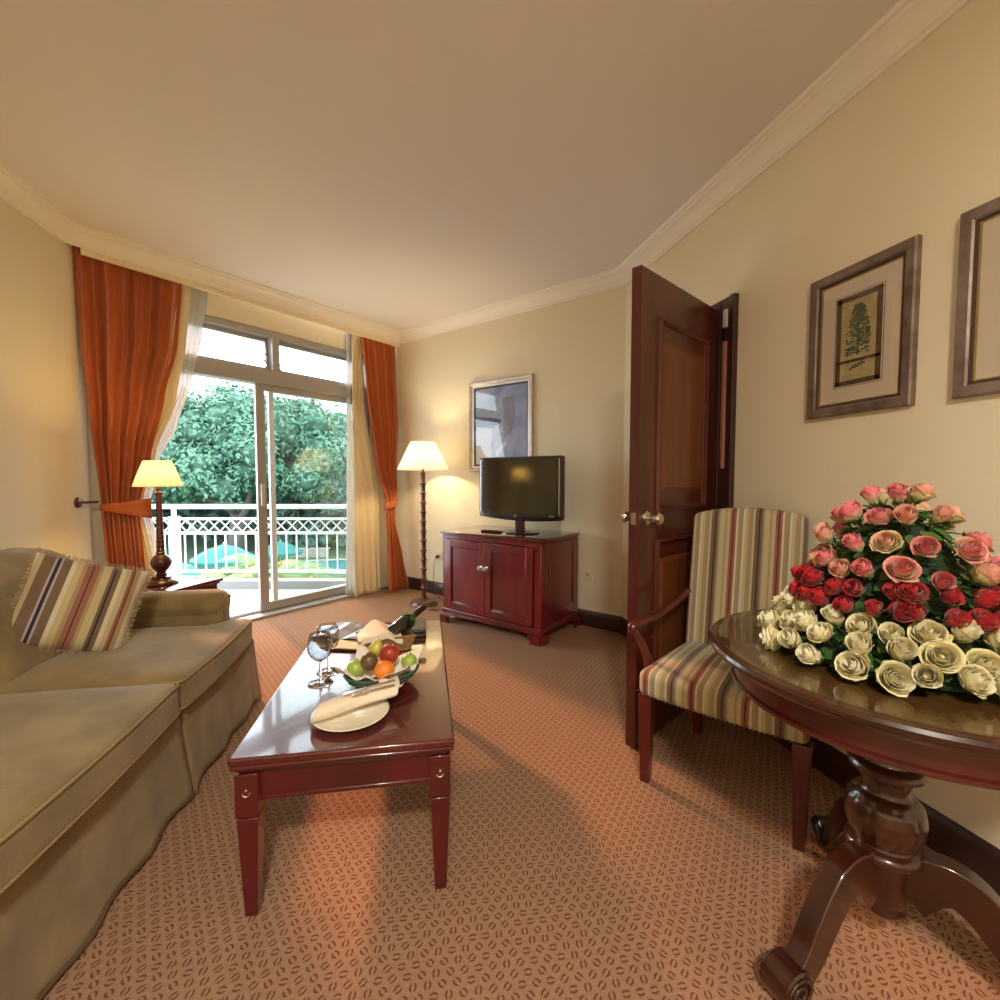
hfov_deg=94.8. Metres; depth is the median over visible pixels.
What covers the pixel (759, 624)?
rose
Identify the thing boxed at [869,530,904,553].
rose
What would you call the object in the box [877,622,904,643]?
rose
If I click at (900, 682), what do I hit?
rose
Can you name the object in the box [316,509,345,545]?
shrub
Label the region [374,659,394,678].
orange
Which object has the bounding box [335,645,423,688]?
fruit basket
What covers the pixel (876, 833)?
pedestal table
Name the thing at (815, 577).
rose
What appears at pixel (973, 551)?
rose
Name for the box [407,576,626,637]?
baseboard
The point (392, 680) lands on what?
knife
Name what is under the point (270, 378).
sliding door frame
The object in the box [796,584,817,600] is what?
rose
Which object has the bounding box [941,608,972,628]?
rose
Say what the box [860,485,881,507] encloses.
rose
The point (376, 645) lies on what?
pear
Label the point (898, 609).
rose
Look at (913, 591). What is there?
rose
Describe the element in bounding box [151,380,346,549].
broadleaf tree
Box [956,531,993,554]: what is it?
rose
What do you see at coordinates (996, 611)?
rose
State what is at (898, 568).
rose
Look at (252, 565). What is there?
palm tree
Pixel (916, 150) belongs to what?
wall
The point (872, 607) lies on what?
rose
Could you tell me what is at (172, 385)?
lining
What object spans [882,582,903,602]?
rose
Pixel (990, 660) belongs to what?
rose
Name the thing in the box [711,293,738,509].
trim
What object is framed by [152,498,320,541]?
shrub
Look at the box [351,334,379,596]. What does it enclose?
sheer curtain
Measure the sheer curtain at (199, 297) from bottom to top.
2.580 m
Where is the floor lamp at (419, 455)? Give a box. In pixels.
[397,441,448,610]
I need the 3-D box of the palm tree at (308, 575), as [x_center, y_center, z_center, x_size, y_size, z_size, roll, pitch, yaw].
[-6.080,3.555,14.191,2.094,3.052,2.133,-1,3,-13]
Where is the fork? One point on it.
(390, 685)
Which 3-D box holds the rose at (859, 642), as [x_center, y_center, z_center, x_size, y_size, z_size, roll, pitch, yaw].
[0.760,0.314,0.964,0.063,0.078,0.052,0,3,-6]
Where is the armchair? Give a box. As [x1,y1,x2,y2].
[627,507,813,852]
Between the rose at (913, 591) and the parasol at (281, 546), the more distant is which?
the parasol at (281, 546)
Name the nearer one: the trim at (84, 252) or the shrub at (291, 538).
the trim at (84, 252)
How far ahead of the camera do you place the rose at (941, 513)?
1.00 m
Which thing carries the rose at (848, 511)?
in the leaves
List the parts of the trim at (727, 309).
door closer plate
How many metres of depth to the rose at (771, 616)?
1.21 m
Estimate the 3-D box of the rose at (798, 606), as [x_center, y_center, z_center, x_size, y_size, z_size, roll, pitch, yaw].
[0.757,0.268,1.141,0.058,0.061,0.057,-2,4,-37]
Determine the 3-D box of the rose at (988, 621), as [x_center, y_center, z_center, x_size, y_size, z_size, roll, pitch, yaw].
[0.971,0.247,0.923,0.049,0.058,0.054,2,3,33]
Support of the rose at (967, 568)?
in the leaves
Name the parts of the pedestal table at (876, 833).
leg, leg, rim moulding, leg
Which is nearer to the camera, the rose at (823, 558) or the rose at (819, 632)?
the rose at (819, 632)
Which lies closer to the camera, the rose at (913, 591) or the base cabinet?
the rose at (913, 591)
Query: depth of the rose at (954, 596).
0.92 m
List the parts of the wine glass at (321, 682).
stem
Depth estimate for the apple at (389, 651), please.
1.61 m
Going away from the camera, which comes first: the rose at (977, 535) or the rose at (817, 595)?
the rose at (977, 535)
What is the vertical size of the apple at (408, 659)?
0.058 m
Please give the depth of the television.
3.53 m
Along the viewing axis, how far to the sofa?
1.37 m
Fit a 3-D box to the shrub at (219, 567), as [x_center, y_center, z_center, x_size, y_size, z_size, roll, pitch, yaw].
[-8.425,3.478,14.146,2.468,2.933,2.036,0,3,7]
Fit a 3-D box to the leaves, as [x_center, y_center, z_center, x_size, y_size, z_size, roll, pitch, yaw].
[0.949,0.202,1.108,0.444,0.333,0.444,-1,3,-13]
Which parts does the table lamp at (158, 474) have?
shade trim, lamp shade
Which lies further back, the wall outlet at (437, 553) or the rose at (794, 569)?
the wall outlet at (437, 553)
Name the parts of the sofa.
arm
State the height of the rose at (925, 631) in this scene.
0.068 m
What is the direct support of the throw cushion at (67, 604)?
on the sofa
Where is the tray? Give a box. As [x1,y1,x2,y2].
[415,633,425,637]
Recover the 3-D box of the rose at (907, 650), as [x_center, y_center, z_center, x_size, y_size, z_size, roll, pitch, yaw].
[0.817,0.311,0.932,0.065,0.076,0.052,-2,4,-41]
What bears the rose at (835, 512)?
in the leaves
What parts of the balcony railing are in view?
post, lattice rail, rail, rail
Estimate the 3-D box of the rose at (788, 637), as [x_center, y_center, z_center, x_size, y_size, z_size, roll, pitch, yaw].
[0.696,0.325,1.078,0.080,0.052,0.048,0,3,1]
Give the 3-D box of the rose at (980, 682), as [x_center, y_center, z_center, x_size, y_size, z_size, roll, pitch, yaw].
[0.904,0.341,0.877,0.055,0.059,0.072,1,3,25]
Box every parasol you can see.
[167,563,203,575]
[189,542,257,567]
[268,540,302,569]
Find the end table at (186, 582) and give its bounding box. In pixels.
[141,574,222,591]
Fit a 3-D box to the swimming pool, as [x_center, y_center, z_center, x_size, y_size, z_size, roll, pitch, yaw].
[-9.491,4.257,29.750,12.200,0.070,5.124,0,3,0]
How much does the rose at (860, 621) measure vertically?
0.054 m
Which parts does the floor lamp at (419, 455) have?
lamp shade, power cord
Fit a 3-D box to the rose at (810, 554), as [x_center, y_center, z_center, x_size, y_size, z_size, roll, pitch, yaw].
[0.835,0.149,1.201,0.061,0.062,0.054,1,3,18]
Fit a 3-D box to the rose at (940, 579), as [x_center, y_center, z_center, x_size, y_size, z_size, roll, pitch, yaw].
[0.915,0.168,0.947,0.068,0.049,0.038,-3,4,-44]
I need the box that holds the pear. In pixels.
[368,637,382,657]
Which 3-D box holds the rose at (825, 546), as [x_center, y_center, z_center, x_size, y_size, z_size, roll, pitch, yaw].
[0.882,0.147,1.242,0.065,0.060,0.042,3,4,42]
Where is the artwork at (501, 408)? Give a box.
[476,383,526,464]
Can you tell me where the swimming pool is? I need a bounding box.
[269,559,345,574]
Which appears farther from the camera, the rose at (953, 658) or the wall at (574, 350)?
the wall at (574, 350)
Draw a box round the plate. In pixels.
[310,696,389,731]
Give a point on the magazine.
(347, 629)
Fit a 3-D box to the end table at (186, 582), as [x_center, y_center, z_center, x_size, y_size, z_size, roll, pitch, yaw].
[-2.087,0.773,2.803,0.500,0.530,0.500,1,3,14]
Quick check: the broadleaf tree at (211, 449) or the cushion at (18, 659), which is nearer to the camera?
the cushion at (18, 659)
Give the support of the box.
on the coffee table at (282, 754)
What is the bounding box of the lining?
[141,284,191,575]
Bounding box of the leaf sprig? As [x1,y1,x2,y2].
[401,612,415,626]
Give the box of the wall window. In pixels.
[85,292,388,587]
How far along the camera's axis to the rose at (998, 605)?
0.92 m
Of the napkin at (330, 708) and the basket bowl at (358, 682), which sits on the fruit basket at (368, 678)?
the basket bowl at (358, 682)
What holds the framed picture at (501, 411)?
attached to the wall at (574, 350)
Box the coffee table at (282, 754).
[227,620,453,916]
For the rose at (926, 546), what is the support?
in the leaves
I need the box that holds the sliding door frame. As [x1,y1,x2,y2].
[193,314,369,620]
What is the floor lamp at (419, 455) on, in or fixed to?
on the floor at (571, 875)
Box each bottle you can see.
[387,604,425,635]
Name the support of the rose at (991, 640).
in the leaves
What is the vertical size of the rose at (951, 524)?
0.053 m
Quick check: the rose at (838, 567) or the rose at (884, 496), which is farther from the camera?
the rose at (884, 496)
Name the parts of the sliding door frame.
vent sash, handle, sliding sash, fixed sash, vent sash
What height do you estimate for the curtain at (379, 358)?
2.586 m
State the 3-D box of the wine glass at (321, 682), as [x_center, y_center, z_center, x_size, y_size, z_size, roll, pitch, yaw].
[-0.633,0.558,1.619,0.085,0.177,0.085,-1,3,-13]
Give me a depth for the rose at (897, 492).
1.06 m
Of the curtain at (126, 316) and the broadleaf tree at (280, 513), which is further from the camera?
the broadleaf tree at (280, 513)
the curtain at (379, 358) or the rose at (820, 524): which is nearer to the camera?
the rose at (820, 524)
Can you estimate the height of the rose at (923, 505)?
0.055 m
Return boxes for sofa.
[0,548,261,999]
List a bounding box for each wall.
[0,198,92,563]
[282,547,329,557]
[395,286,625,615]
[621,0,999,848]
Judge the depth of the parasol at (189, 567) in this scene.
18.09 m
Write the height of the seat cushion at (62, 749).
0.160 m
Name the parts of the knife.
blade, handle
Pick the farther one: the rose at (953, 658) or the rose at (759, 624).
the rose at (759, 624)
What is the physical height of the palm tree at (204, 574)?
3.243 m
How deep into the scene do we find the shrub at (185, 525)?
43.70 m
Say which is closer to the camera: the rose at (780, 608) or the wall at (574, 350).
the rose at (780, 608)
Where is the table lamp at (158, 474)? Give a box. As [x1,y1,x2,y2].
[131,461,183,586]
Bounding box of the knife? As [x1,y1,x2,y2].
[342,679,394,694]
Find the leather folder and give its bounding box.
[329,640,358,650]
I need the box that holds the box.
[410,617,425,637]
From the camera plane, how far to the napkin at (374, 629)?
1.89 m
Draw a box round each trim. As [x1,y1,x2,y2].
[0,0,971,343]
[80,248,399,346]
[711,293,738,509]
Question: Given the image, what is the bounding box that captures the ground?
[166,520,345,577]
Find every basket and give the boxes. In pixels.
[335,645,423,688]
[355,629,415,650]
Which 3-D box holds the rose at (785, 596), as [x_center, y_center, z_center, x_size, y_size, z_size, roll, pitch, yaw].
[0.761,0.267,1.189,0.070,0.073,0.049,2,4,37]
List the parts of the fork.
handle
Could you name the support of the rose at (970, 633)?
in the leaves
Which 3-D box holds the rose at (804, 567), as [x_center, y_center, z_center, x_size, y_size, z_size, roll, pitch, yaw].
[0.787,0.185,1.171,0.056,0.052,0.048,-2,3,-29]
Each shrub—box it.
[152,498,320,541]
[152,500,199,535]
[207,565,238,576]
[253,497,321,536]
[277,509,345,547]
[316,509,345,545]
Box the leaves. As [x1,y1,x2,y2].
[798,520,994,692]
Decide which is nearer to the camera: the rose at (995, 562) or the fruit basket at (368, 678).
the rose at (995, 562)
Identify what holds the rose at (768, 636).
on the pedestal table at (876, 833)
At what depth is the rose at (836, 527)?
1.22 m
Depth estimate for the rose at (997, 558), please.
1.02 m
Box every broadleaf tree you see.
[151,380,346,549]
[232,454,346,523]
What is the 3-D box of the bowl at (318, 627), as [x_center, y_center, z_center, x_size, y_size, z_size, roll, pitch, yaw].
[-0.640,0.512,1.712,0.085,0.095,0.085,-1,3,-13]
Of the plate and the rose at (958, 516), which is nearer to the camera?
the rose at (958, 516)
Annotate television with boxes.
[480,455,564,534]
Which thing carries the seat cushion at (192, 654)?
on the sofa
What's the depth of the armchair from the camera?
1.85 m
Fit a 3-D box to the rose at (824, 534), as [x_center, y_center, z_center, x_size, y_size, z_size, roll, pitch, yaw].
[0.806,0.094,1.143,0.055,0.062,0.040,-2,3,-29]
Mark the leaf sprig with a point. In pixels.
(412, 618)
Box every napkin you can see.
[310,676,403,723]
[357,620,402,645]
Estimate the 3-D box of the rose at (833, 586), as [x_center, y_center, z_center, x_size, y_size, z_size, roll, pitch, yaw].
[0.772,0.200,1.059,0.047,0.047,0.048,-3,4,-41]
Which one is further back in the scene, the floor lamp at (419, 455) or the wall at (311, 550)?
the wall at (311, 550)
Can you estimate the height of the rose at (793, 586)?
0.057 m
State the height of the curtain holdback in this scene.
0.068 m
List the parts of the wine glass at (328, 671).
stem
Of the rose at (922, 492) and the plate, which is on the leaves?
the rose at (922, 492)
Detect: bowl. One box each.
[307,631,332,660]
[316,622,339,650]
[346,671,410,688]
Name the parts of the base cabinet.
frame, door, door panel, door, moulding, door panel, frame, panel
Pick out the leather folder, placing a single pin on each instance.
(343, 645)
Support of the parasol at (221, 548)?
on the ground
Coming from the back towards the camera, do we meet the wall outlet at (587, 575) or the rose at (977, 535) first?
the wall outlet at (587, 575)
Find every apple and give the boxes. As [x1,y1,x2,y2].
[347,659,363,676]
[379,642,398,662]
[401,653,416,667]
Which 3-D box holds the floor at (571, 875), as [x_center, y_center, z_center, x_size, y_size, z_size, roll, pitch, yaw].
[-0.471,1.163,1.311,3.725,0.100,7.689,-1,3,-13]
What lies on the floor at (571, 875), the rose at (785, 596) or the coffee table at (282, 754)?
the coffee table at (282, 754)
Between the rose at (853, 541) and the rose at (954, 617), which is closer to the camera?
the rose at (954, 617)
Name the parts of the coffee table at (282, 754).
ring pull, leg, edge moulding, leg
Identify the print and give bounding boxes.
[806,234,922,419]
[952,196,999,398]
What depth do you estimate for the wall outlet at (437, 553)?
4.59 m
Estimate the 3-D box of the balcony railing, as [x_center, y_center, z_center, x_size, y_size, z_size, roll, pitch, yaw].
[-4.644,0.491,4.911,6.184,0.893,0.141,0,3,0]
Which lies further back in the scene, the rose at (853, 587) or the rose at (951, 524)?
the rose at (951, 524)
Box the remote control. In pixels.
[481,529,501,532]
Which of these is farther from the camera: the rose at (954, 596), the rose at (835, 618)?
the rose at (835, 618)
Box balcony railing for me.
[152,504,346,588]
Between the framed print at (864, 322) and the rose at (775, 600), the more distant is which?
the framed print at (864, 322)
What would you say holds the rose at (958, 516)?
in the leaves
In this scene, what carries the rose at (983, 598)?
attached to the leaves
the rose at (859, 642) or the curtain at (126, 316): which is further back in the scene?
the curtain at (126, 316)
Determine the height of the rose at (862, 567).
0.060 m
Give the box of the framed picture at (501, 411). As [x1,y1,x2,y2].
[469,374,533,471]
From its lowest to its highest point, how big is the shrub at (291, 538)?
3.343 m
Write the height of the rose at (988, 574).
0.064 m
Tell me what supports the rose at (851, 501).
in the leaves
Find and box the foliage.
[779,501,999,695]
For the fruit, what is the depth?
1.57 m
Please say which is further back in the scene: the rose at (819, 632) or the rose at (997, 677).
the rose at (819, 632)
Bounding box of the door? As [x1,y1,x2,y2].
[621,265,715,747]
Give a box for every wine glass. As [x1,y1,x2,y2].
[307,631,332,688]
[316,622,339,675]
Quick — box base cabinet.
[440,525,580,645]
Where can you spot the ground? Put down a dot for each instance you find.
(189, 537)
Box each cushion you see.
[0,548,70,685]
[0,619,251,710]
[0,684,178,890]
[10,548,153,654]
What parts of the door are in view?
knob, latch plate, knob, panel moulding, raised panel, raised panel, panel moulding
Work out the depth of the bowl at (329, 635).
1.61 m
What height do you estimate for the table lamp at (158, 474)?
0.742 m
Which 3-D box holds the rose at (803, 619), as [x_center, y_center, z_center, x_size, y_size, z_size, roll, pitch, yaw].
[0.732,0.297,1.097,0.054,0.067,0.059,-2,3,-32]
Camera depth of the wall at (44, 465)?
2.54 m
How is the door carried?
in the wall at (916, 150)
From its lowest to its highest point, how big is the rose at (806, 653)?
0.051 m
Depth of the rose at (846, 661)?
0.95 m
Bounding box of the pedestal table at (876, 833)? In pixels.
[709,609,999,999]
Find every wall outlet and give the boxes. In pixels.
[436,551,441,559]
[583,570,592,580]
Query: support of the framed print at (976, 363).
attached to the wall at (916, 150)
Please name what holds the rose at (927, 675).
in the leaves
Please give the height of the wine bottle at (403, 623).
0.118 m
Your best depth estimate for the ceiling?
1.93 m
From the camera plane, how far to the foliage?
1.02 m
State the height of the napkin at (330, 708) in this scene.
0.056 m
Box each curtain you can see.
[72,245,181,570]
[143,287,207,573]
[346,333,354,594]
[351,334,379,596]
[361,337,408,592]
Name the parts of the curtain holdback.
arm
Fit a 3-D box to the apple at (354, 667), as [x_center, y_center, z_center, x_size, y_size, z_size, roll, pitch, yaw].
[-0.500,0.581,1.594,0.059,0.062,0.060,3,4,44]
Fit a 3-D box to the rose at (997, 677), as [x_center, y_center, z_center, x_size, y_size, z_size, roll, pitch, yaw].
[0.942,0.346,0.865,0.053,0.057,0.073,-1,3,-22]
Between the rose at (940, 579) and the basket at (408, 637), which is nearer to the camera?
the rose at (940, 579)
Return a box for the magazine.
[311,620,366,639]
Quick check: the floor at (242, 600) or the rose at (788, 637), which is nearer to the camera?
the rose at (788, 637)
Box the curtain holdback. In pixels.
[74,497,98,507]
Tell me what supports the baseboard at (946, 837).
attached to the wall at (916, 150)
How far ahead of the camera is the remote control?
3.59 m
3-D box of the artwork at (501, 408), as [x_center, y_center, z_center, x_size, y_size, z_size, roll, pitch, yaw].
[0.004,-0.661,4.082,0.566,0.686,0.004,2,4,37]
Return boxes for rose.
[757,610,766,626]
[759,623,781,651]
[760,609,780,628]
[770,595,778,609]
[773,598,791,615]
[777,627,803,647]
[779,590,796,609]
[779,610,797,630]
[787,581,801,595]
[790,565,799,578]
[792,598,818,617]
[793,610,817,631]
[795,642,830,664]
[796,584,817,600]
[797,563,824,582]
[800,569,824,586]
[806,621,834,647]
[807,546,823,562]
[807,586,830,607]
[812,522,841,548]
[813,526,836,549]
[813,549,837,566]
[816,543,830,548]
[820,604,844,627]
[824,576,849,595]
[828,558,850,577]
[830,506,854,531]
[831,522,850,536]
[832,594,855,612]
[834,650,869,681]
[837,501,863,526]
[841,533,865,557]
[843,579,866,596]
[844,631,874,655]
[845,500,862,525]
[845,612,877,637]
[850,558,874,582]
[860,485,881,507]
[863,507,894,529]
[863,599,883,617]
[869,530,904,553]
[875,660,916,696]
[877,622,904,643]
[880,488,888,504]
[882,555,921,582]
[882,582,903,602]
[886,483,907,505]
[886,636,919,662]
[887,601,915,622]
[893,504,918,531]
[894,582,929,603]
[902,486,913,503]
[907,602,927,623]
[907,619,952,648]
[908,483,936,505]
[910,535,940,556]
[911,502,930,514]
[911,663,943,688]
[918,638,966,673]
[925,505,955,529]
[931,571,956,590]
[932,505,966,528]
[932,524,954,530]
[933,585,964,605]
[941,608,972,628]
[951,620,983,645]
[952,537,988,565]
[952,664,996,698]
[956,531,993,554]
[961,559,973,570]
[962,563,999,589]
[963,589,999,610]
[965,648,999,679]
[968,608,999,631]
[969,554,999,583]
[980,627,999,652]
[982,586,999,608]
[983,559,999,566]
[990,607,999,618]
[991,591,999,608]
[994,675,999,696]
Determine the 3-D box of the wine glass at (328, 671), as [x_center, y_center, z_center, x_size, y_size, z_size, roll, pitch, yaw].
[-0.640,0.553,1.714,0.085,0.177,0.085,-1,3,-13]
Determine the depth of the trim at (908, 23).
2.49 m
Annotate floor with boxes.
[41,588,999,999]
[221,586,388,615]
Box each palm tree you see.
[198,573,257,577]
[206,554,323,577]
[278,562,334,577]
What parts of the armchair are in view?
leg, arm, leg, nailhead trim, seat, backrest, leg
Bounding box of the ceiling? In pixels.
[0,0,899,329]
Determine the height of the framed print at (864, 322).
0.542 m
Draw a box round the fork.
[351,684,394,695]
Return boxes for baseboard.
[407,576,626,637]
[769,735,999,895]
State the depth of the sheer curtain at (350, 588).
4.50 m
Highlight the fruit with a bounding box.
[360,651,377,670]
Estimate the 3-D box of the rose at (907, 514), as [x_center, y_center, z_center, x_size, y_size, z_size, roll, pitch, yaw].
[0.896,0.040,1.006,0.062,0.065,0.044,-1,3,-10]
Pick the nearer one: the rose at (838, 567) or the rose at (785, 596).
the rose at (838, 567)

